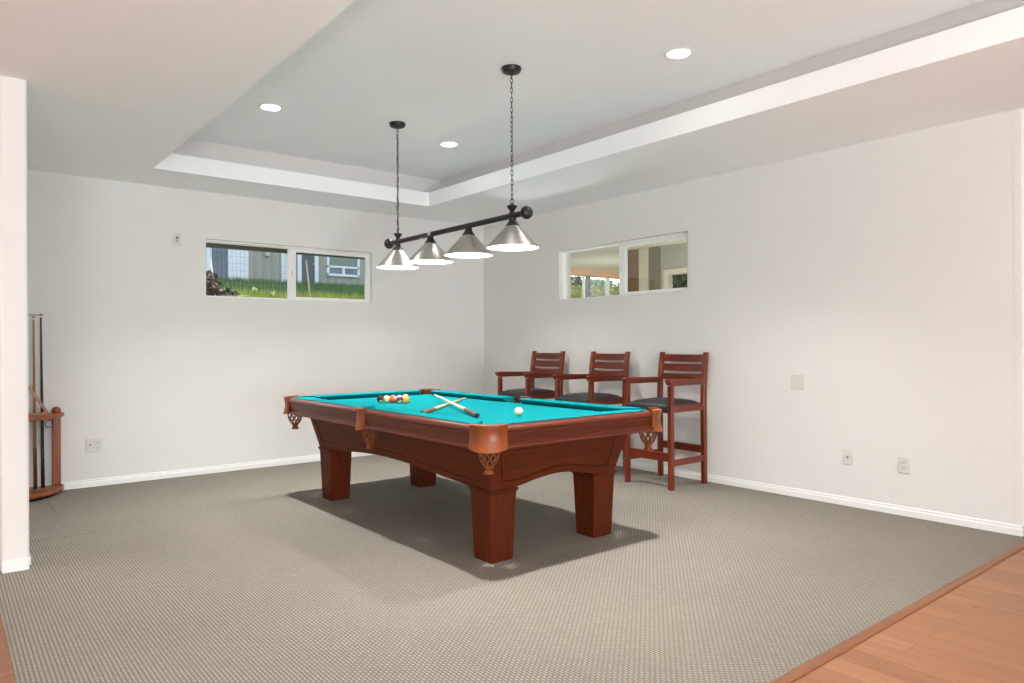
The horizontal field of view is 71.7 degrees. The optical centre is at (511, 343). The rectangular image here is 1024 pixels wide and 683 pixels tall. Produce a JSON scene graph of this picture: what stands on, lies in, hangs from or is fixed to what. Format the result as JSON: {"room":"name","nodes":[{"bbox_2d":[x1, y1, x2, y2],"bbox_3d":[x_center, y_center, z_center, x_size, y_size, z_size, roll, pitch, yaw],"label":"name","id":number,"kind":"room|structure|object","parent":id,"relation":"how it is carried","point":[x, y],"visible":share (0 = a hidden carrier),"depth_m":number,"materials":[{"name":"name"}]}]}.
{"room":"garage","nodes":[
{"label":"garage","id":0,"kind":"room"},
{"bbox_2d":[0,76,28,572],"bbox_3d":[-3.530,-0.103,4.883,0.130,2.740,2.430,0,0,-39],"label":"wall","id":1,"kind":"structure","parent":0,"point":[14,384],"depth_m":3.94,"materials":[{"name":"paint"}]},
{"bbox_2d":[2,557,28,573],"bbox_3d":[-2.755,1.230,3.933,0.122,0.067,0.014,0,0,-39],"label":"baseboard","id":2,"kind":"structure","parent":1,"relation":"attached to","point":[13,565],"depth_m":3.93,"materials":[{"name":"paint"}]},
{"bbox_2d":[27,170,483,485],"bbox_3d":[-5.786,-0.342,4.737,14.180,3.240,0.180,0,0,-39],"label":"wall","id":3,"kind":"structure","parent":0,"point":[138,359],"depth_m":6.85,"materials":[{"name":"paint"}]},
{"bbox_2d":[86,438,101,451],"bbox_3d":[-3.709,0.901,6.289,0.125,0.118,0.013,0,0,-39],"label":"outlet plate","id":4,"kind":"object","parent":3,"relation":"attached to","point":[95,444],"visible":1,"depth_m":6.29,"materials":[{"name":"plastic"}]},
{"bbox_2d":[173,233,180,245],"bbox_3d":[-3.179,-0.993,6.726,0.072,0.118,0.013,0,0,-39],"label":"jack plate","id":5,"kind":"object","parent":3,"relation":"attached to","point":[176,236],"visible":1,"depth_m":6.72,"materials":[{"name":"plastic"}]},
{"bbox_2d":[29,452,373,489],"bbox_3d":[-2.290,1.228,7.436,5.000,0.067,0.014,0,0,-39],"label":"baseboard","id":6,"kind":"structure","parent":3,"relation":"attached to","point":[312,458],"depth_m":6.78,"materials":[{"name":"paint"}]},
{"bbox_2d":[206,243,364,259],"bbox_3d":[-2.965,-1.127,7.461,6.000,0.258,0.060,0,0,-39],"label":"trim","id":7,"kind":"structure","parent":3,"relation":"attached to","point":[209,245],"depth_m":7.63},
{"bbox_2d":[206,239,369,302],"bbox_3d":[-2.335,-0.742,7.526,1.792,0.567,0.089,0,0,-39],"label":"window","id":8,"kind":"structure","parent":3,"relation":"in","point":[291,251],"depth_m":7.51,"materials":[{"name":"white plastic"}]},
{"bbox_2d":[0,455,1023,682],"bbox_3d":[-0.523,1.278,5.260,5.352,0.050,5.980,0,0,-39],"label":"floor","id":9,"kind":"structure","parent":0,"point":[254,575],"depth_m":3.72,"materials":[{"name":"grey carpet"}]},
{"bbox_2d":[0,613,16,682],"bbox_3d":[-2.560,1.259,3.482,0.050,0.010,5.780,0,0,-39],"label":"trim","id":10,"kind":"structure","parent":9,"relation":"on","point":[7,675],"depth_m":2.79,"materials":[{"name":"brown wood"}]},
{"bbox_2d":[29,407,64,501],"bbox_3d":[-3.918,0.905,5.825,0.457,0.728,0.457,0,0,-39],"label":"cue rack","id":11,"kind":"object","parent":9,"relation":"on","point":[39,493],"visible":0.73,"depth_m":6.05,"materials":[{"name":"brown wood"}]},
{"bbox_2d":[33,316,37,488],"bbox_3d":[-3.989,0.491,5.918,0.030,1.440,0.030,-1,0,-39],"label":"pool cue","id":12,"kind":"object","parent":11,"relation":"in","point":[35,484],"visible":1,"depth_m":5.91,"materials":[{"name":"brown wood"}]},
{"bbox_2d":[29,386,47,415],"bbox_3d":[-3.969,0.464,5.794,0.287,0.256,0.052,0,0,-39],"label":"triangle","id":13,"kind":"object","parent":11,"relation":"on","point":[45,411],"visible":0.39,"depth_m":5.82,"materials":[{"name":"brown wood"}]},
{"bbox_2d":[40,314,44,487],"bbox_3d":[-3.948,0.481,5.951,0.030,1.460,0.030,-1,0,-39],"label":"pool cue","id":14,"kind":"object","parent":11,"relation":"in","point":[41,356],"visible":1,"depth_m":5.94,"materials":[{"name":"black wood"}]},
{"bbox_2d":[29,412,64,420],"bbox_3d":[-3.914,0.607,5.825,0.450,0.028,0.450,0,0,-39],"label":"shelf","id":15,"kind":"object","parent":11,"relation":"attached to","point":[54,415],"depth_m":5.84,"materials":[{"name":"brown wood"}]},
{"bbox_2d":[283,389,662,563],"bbox_3d":[-0.450,0.838,5.208,1.512,0.828,2.836,0,0,-39],"label":"pool table","id":16,"kind":"object","parent":9,"relation":"on","point":[498,451],"visible":0.96,"depth_m":4.46,"materials":[{"name":"brown wood"}]},
{"bbox_2d":[293,397,374,411],"bbox_3d":[-1.358,0.452,5.332,0.126,0.039,1.194,0,0,-39],"label":"cushion","id":17,"kind":"object","parent":16,"relation":"on","point":[305,399],"depth_m":5.24,"materials":[{"name":"teal fabric"}]},
{"bbox_2d":[303,390,420,399],"bbox_3d":[-1.269,0.451,6.218,1.182,0.039,0.126,0,0,-39],"label":"cushion","id":18,"kind":"object","parent":16,"relation":"on","point":[409,392],"depth_m":6.15,"materials":[{"name":"teal fabric"}]},
{"bbox_2d":[377,396,383,402],"bbox_3d":[-1.046,0.441,5.633,0.057,0.057,0.057,0,0,-24],"label":"ball","id":19,"kind":"object","parent":16,"relation":"on","point":[379,398],"visible":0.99,"depth_m":5.61,"materials":[{"name":"black plastic"}]},
{"bbox_2d":[383,396,389,402],"bbox_3d":[-0.992,0.441,5.612,0.057,0.057,0.057,0,0,-16],"label":"ball","id":20,"kind":"object","parent":16,"relation":"on","point":[386,398],"visible":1,"depth_m":5.59,"materials":[{"name":"white plastic"}]},
{"bbox_2d":[389,396,395,402],"bbox_3d":[-0.938,0.441,5.592,0.057,0.057,0.057,0,0,-10],"label":"ball","id":21,"kind":"object","parent":16,"relation":"on","point":[392,399],"visible":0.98,"depth_m":5.57,"materials":[{"name":"orange plastic"}]},
{"bbox_2d":[396,396,402,402],"bbox_3d":[-0.884,0.441,5.571,0.057,0.057,0.057,0,0,-8],"label":"ball","id":22,"kind":"object","parent":16,"relation":"on","point":[399,398],"visible":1,"depth_m":5.55,"materials":[{"name":"purple plastic"}]},
{"bbox_2d":[402,396,409,402],"bbox_3d":[-0.831,0.440,5.550,0.057,0.057,0.057,0,0,-15],"label":"ball","id":23,"kind":"object","parent":16,"relation":"on","point":[405,399],"visible":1,"depth_m":5.53,"materials":[{"name":"yellow plastic"}]},
{"bbox_2d":[372,408,482,423],"bbox_3d":[-0.519,0.448,4.295,0.126,0.039,1.194,0,0,-39],"label":"cushion","id":24,"kind":"object","parent":16,"relation":"on","point":[442,418],"depth_m":4.22,"materials":[{"name":"teal fabric"}]},
{"bbox_2d":[420,397,466,412],"bbox_3d":[-0.491,0.456,5.295,0.030,0.030,1.420,0,0,8],"label":"pool cue","id":25,"kind":"object","parent":16,"relation":"on","point":[429,410],"visible":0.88,"depth_m":5.02,"materials":[{"name":"brown wood"}]},
{"bbox_2d":[434,394,479,417],"bbox_3d":[-0.428,0.436,5.141,0.030,0.030,1.470,0,1,-17],"label":"pool cue","id":26,"kind":"object","parent":16,"relation":"on","point":[468,411],"visible":1,"depth_m":4.81,"materials":[{"name":"white wood"}]},
{"bbox_2d":[431,390,513,401],"bbox_3d":[-0.384,0.447,6.120,0.126,0.039,1.194,0,0,-39],"label":"cushion","id":27,"kind":"object","parent":16,"relation":"on","point":[473,396],"depth_m":5.97,"materials":[{"name":"teal fabric"}]},
{"bbox_2d":[514,407,522,415],"bbox_3d":[0.044,0.436,4.548,0.057,0.057,0.057,0,0,-39],"label":"cue ball","id":28,"kind":"object","parent":16,"relation":"on","point":[518,411],"visible":1,"depth_m":4.53,"materials":[{"name":"white plastic"}]},
{"bbox_2d":[502,410,644,423],"bbox_3d":[0.366,0.443,4.197,1.182,0.039,0.126,0,0,-39],"label":"cushion","id":29,"kind":"object","parent":16,"relation":"on","point":[617,412],"depth_m":4.13,"materials":[{"name":"teal fabric"}]},
{"bbox_2d":[518,398,640,410],"bbox_3d":[0.455,0.443,5.083,0.126,0.039,1.194,0,0,-39],"label":"cushion","id":30,"kind":"object","parent":16,"relation":"on","point":[527,401],"depth_m":5.06,"materials":[{"name":"teal fabric"}]},
{"bbox_2d":[495,351,564,398],"bbox_3d":[0.205,0.666,7.782,0.572,1.165,0.540,0,0,-38],"label":"bar stool","id":31,"kind":"object","parent":9,"relation":"on","point":[529,390],"visible":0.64,"depth_m":7.75,"materials":[{"name":"brown wood"}]},
{"bbox_2d":[498,388,554,397],"bbox_3d":[0.183,0.540,7.765,0.486,0.094,0.461,0,0,-38],"label":"seat cushion","id":32,"kind":"object","parent":31,"relation":"on","point":[530,392],"depth_m":7.60,"materials":[{"name":"black leather"}]},
{"bbox_2d":[552,351,629,469],"bbox_3d":[0.793,0.664,7.055,0.572,1.165,0.540,0,0,-37],"label":"bar stool","id":33,"kind":"object","parent":9,"relation":"on","point":[592,397],"visible":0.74,"depth_m":7.00,"materials":[{"name":"brown wood"}]},
{"bbox_2d":[556,392,619,402],"bbox_3d":[0.771,0.537,7.039,0.486,0.094,0.461,0,0,-37],"label":"seat cushion","id":34,"kind":"object","parent":33,"relation":"on","point":[585,397],"depth_m":6.89,"materials":[{"name":"black leather"}]},
{"bbox_2d":[621,352,708,490],"bbox_3d":[1.376,0.661,6.343,0.572,1.165,0.540,0,0,-39],"label":"bar stool","id":35,"kind":"object","parent":9,"relation":"on","point":[670,405],"visible":0.96,"depth_m":6.29,"materials":[{"name":"brown wood"}]},
{"bbox_2d":[626,397,697,411],"bbox_3d":[1.355,0.534,6.326,0.486,0.094,0.461,0,0,-39],"label":"seat cushion","id":36,"kind":"object","parent":35,"relation":"on","point":[664,403],"depth_m":6.17,"materials":[{"name":"black leather"}]},
{"bbox_2d":[769,541,1023,682],"bbox_3d":[1.358,1.240,2.904,5.412,0.010,0.050,0,0,-39],"label":"trim","id":37,"kind":"structure","parent":9,"relation":"on","point":[816,662],"depth_m":3.14,"materials":[{"name":"brown wood"}]},
{"bbox_2d":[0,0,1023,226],"bbox_3d":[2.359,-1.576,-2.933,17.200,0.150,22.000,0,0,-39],"label":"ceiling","id":38,"kind":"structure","parent":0,"point":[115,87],"depth_m":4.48,"materials":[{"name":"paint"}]},
{"bbox_2d":[172,0,1023,192],"bbox_3d":[0.166,-1.901,4.186,3.503,0.100,7.405,0,0,-39],"label":"ceiling","id":39,"kind":"structure","parent":0,"point":[433,67],"depth_m":4.73,"materials":[{"name":"paint"}]},
{"bbox_2d":[258,103,282,111],"bbox_3d":[-1.878,-1.838,5.516,0.188,0.006,0.188,0,0,-39],"label":"recessed light","id":40,"kind":"object","parent":39,"relation":"in","point":[272,107],"visible":1,"depth_m":5.51,"materials":[{"name":"white plastic"}]},
{"bbox_2d":[439,141,458,146],"bbox_3d":[-0.583,-1.844,6.563,0.188,0.006,0.188,0,0,-39],"label":"recessed light","id":41,"kind":"object","parent":39,"relation":"in","point":[446,143],"visible":1,"depth_m":6.56,"materials":[{"name":"white plastic"}]},
{"bbox_2d":[376,64,539,269],"bbox_3d":[-0.479,-1.242,5.346,0.363,1.210,1.893,0,0,-39],"label":"light","id":42,"kind":"object","parent":39,"relation":"hanging from","point":[512,238],"visible":1,"depth_m":5.10,"materials":[{"name":"silver metal"}]},
{"bbox_2d":[377,266,417,268],"bbox_3d":[-0.958,-0.641,5.941,0.351,0.004,0.351,0,0,-39],"label":"diffuser","id":43,"kind":"object","parent":42,"relation":"attached to","point":[379,267],"depth_m":5.95,"materials":[{"name":"white"}]},
{"bbox_2d":[408,260,451,263],"bbox_3d":[-0.637,-0.642,5.545,0.351,0.004,0.351,0,0,-39],"label":"diffuser","id":44,"kind":"object","parent":42,"relation":"attached to","point":[409,261],"depth_m":5.54,"materials":[{"name":"white glass"}]},
{"bbox_2d":[445,253,491,257],"bbox_3d":[-0.315,-0.644,5.147,0.351,0.004,0.351,0,0,-39],"label":"diffuser","id":45,"kind":"object","parent":42,"relation":"attached to","point":[451,255],"depth_m":5.16,"materials":[{"name":"white glass"}]},
{"bbox_2d":[487,245,538,250],"bbox_3d":[0.005,-0.645,4.752,0.351,0.004,0.351,0,0,-39],"label":"diffuser","id":46,"kind":"object","parent":42,"relation":"attached to","point":[490,247],"depth_m":4.75,"materials":[{"name":"white glass"}]},
{"bbox_2d":[664,47,693,59],"bbox_3d":[1.064,-1.852,4.528,0.188,0.006,0.188,0,0,-39],"label":"recessed light","id":47,"kind":"object","parent":39,"relation":"in","point":[677,53],"visible":1,"depth_m":4.52,"materials":[{"name":"white plastic"}]},
{"bbox_2d":[483,111,1013,523],"bbox_3d":[1.518,-0.377,6.838,0.180,3.240,5.745,0,0,-39],"label":"wall","id":48,"kind":"structure","parent":0,"point":[878,273],"depth_m":5.54,"materials":[{"name":"paint"}]},
{"bbox_2d":[562,232,687,299],"bbox_3d":[1.143,-0.765,7.292,0.089,0.555,1.754,0,0,-39],"label":"window","id":49,"kind":"structure","parent":48,"relation":"in","point":[623,246],"depth_m":7.24,"materials":[{"name":"white plastic"}]},
{"bbox_2d":[571,238,686,278],"bbox_3d":[2.059,-1.632,12.520,7.820,0.655,7.600,0,0,-39],"label":"roof","id":50,"kind":"structure","parent":48,"relation":"attached to","point":[602,262],"depth_m":12.44,"materials":[{"name":"beige"}]},
{"bbox_2d":[791,374,804,389],"bbox_3d":[2.306,0.309,5.719,0.008,0.118,0.118,0,0,-39],"label":"blank plate","id":51,"kind":"object","parent":48,"relation":"attached to","point":[797,381],"visible":1,"depth_m":5.72,"materials":[{"name":"plastic"}]},
{"bbox_2d":[616,459,1022,536],"bbox_3d":[1.454,1.210,6.772,0.014,0.067,5.757,0,0,-39],"label":"baseboard","id":52,"kind":"structure","parent":48,"relation":"attached to","point":[976,523],"depth_m":5.37,"materials":[{"name":"paint"}]},
{"bbox_2d":[843,449,852,464],"bbox_3d":[2.560,0.866,5.405,0.013,0.118,0.075,0,0,-39],"label":"jack plate","id":53,"kind":"object","parent":48,"relation":"attached to","point":[847,454],"visible":1,"depth_m":5.40,"materials":[{"name":"plastic"}]},
{"bbox_2d":[898,456,908,473],"bbox_3d":[2.815,0.872,5.093,0.010,0.118,0.075,0,0,-39],"label":"outlet plate","id":54,"kind":"object","parent":48,"relation":"attached to","point":[903,462],"visible":1,"depth_m":5.09,"materials":[{"name":"plastic"}]},
{"bbox_2d":[1012,108,1023,525],"bbox_3d":[3.320,-0.169,4.613,0.181,2.673,0.080,0,0,-39],"label":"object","id":55,"kind":"structure","parent":48,"relation":"attached to","point":[1018,114],"depth_m":4.55,"materials":[{"name":"paint"}]},
{"bbox_2d":[793,549,1023,682],"bbox_3d":[2.316,1.265,-2.863,17.200,0.048,22.180,0,0,-39],"label":"floor","id":56,"kind":"structure","parent":0,"point":[974,632],"depth_m":2.94,"materials":[{"name":"laminate"}]},
{"label":"outside","id":57,"kind":"structure","parent":0,"visible":0},
{"label":"patio","id":58,"kind":"object","parent":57,"visible":0},
{"bbox_2d":[582,276,584,297],"bbox_3d":[1.384,-0.629,13.694,0.068,1.345,0.068,0,0,-39],"label":"patio post","id":59,"kind":"object","parent":58,"relation":"on","point":[583,277],"visible":0.27,"depth_m":13.68,"materials":[{"name":"white paint"}]},
{"bbox_2d":[571,276,596,296],"bbox_3d":[1.819,-0.921,20.064,1.661,2.030,1.625,0,0,-39],"label":"tree","id":60,"kind":"object","parent":58,"relation":"on","point":[575,280],"visible":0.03,"depth_m":19.73,"materials":[{"name":"green plant"}]},
{"bbox_2d":[585,276,589,296],"bbox_3d":[1.477,-0.630,13.769,0.094,1.345,0.094,0,0,-39],"label":"patio post","id":61,"kind":"object","parent":58,"relation":"on","point":[587,279],"visible":0.25,"depth_m":13.75,"materials":[{"name":"paint"}]},
{"bbox_2d":[571,285,619,297],"bbox_3d":[1.897,-0.616,15.601,5.851,1.314,1.066,0,0,-39],"label":"hedge","id":62,"kind":"object","parent":58,"relation":"on","point":[598,292],"visible":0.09,"depth_m":15.16,"materials":[{"name":"green plant"}]},
{"bbox_2d":[590,278,613,289],"bbox_3d":[2.613,-0.980,21.603,1.858,2.140,1.819,0,0,-39],"label":"tree","id":63,"kind":"object","parent":58,"relation":"on","point":[600,283],"visible":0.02,"depth_m":21.35,"materials":[{"name":"green plant"}]},
{"bbox_2d":[605,278,609,295],"bbox_3d":[1.905,-0.632,14.115,0.084,1.345,0.084,0,0,-39],"label":"patio post","id":64,"kind":"object","parent":58,"relation":"on","point":[607,280],"visible":0.22,"depth_m":14.10,"materials":[{"name":"white paint"}]},
{"bbox_2d":[610,282,618,294],"bbox_3d":[3.073,-0.832,19.152,1.575,1.840,1.517,0,0,-39],"label":"tree","id":65,"kind":"object","parent":58,"relation":"on","point":[616,285],"visible":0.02,"depth_m":18.92,"materials":[{"name":"green plant"}]},
{"bbox_2d":[628,243,686,291],"bbox_3d":[2.698,-0.713,10.075,0.150,1.500,3.000,0,0,-39],"label":"wall","id":66,"kind":"structure","parent":58,"relation":"on","point":[651,268],"depth_m":10.66,"materials":[{"name":"paint"}]},
{"bbox_2d":[673,274,686,287],"bbox_3d":[3.125,-0.674,12.068,1.684,1.523,2.204,0,0,-39],"label":"tree","id":67,"kind":"object","parent":58,"relation":"on","point":[679,281],"visible":0.04,"depth_m":11.54,"materials":[{"name":"green plant"}]},
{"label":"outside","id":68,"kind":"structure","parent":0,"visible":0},
{"bbox_2d":[206,276,364,298],"bbox_3d":[-6.369,-0.544,13.259,14.000,1.850,13.840,0,0,-39],"label":"lawn","id":69,"kind":"structure","parent":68,"point":[223,280],"depth_m":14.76,"materials":[{"name":"green plant"}]},
{"bbox_2d":[210,258,215,295],"bbox_3d":[-3.935,-0.821,9.337,0.092,0.613,0.026,0,0,-39],"label":"stake","id":70,"kind":"object","parent":69,"relation":"on","point":[210,258],"visible":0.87,"depth_m":9.31,"materials":[{"name":"white paint"}]},
{"bbox_2d":[206,270,226,295],"bbox_3d":[-3.966,-0.687,9.381,0.377,0.576,0.377,0,0,13],"label":"shrub","id":71,"kind":"object","parent":69,"relation":"on","point":[212,291],"visible":0.41,"depth_m":9.31,"materials":[{"name":"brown plant"}]},
{"bbox_2d":[222,287,238,296],"bbox_3d":[-3.819,-0.590,9.562,0.283,0.341,0.313,0,0,-39],"label":"shrub","id":72,"kind":"object","parent":69,"relation":"on","point":[228,291],"visible":0.44,"depth_m":9.51,"materials":[{"name":"green plant"}]},
{"bbox_2d":[210,248,286,296],"bbox_3d":[-3.862,-1.119,10.556,1.202,0.970,0.006,0,0,-39],"label":"wire fence","id":73,"kind":"object","parent":69,"relation":"on","point":[240,277],"visible":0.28,"depth_m":10.48,"materials":[{"name":"grey metal"}]},
{"bbox_2d":[206,247,364,285],"bbox_3d":[-7.857,-3.222,17.783,8.200,4.420,6.150,0,0,-39],"label":"house","id":74,"kind":"structure","parent":69,"relation":"on","point":[322,269],"depth_m":16.52,"materials":[{"name":"grey"}]},
{"bbox_2d":[329,257,356,266],"bbox_3d":[-4.178,-2.167,17.496,0.750,0.525,0.021,0,0,-39],"label":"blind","id":75,"kind":"object","parent":74,"relation":"hanging from","point":[333,261],"depth_m":17.46,"materials":[{"name":"white fabric"}]},
{"bbox_2d":[207,285,364,298],"bbox_3d":[-3.181,-0.710,11.168,3.966,0.484,1.822,0,0,-39],"label":"dry grass","id":76,"kind":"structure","parent":69,"relation":"on","point":[246,294],"depth_m":11.20,"materials":[{"name":"plant"}]},
{"bbox_2d":[305,259,310,296],"bbox_3d":[-3.222,-1.012,11.202,0.099,0.634,0.031,0,0,-39],"label":"stake","id":77,"kind":"object","parent":69,"relation":"on","point":[305,259],"visible":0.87,"depth_m":11.19,"materials":[{"name":"beige wood"}]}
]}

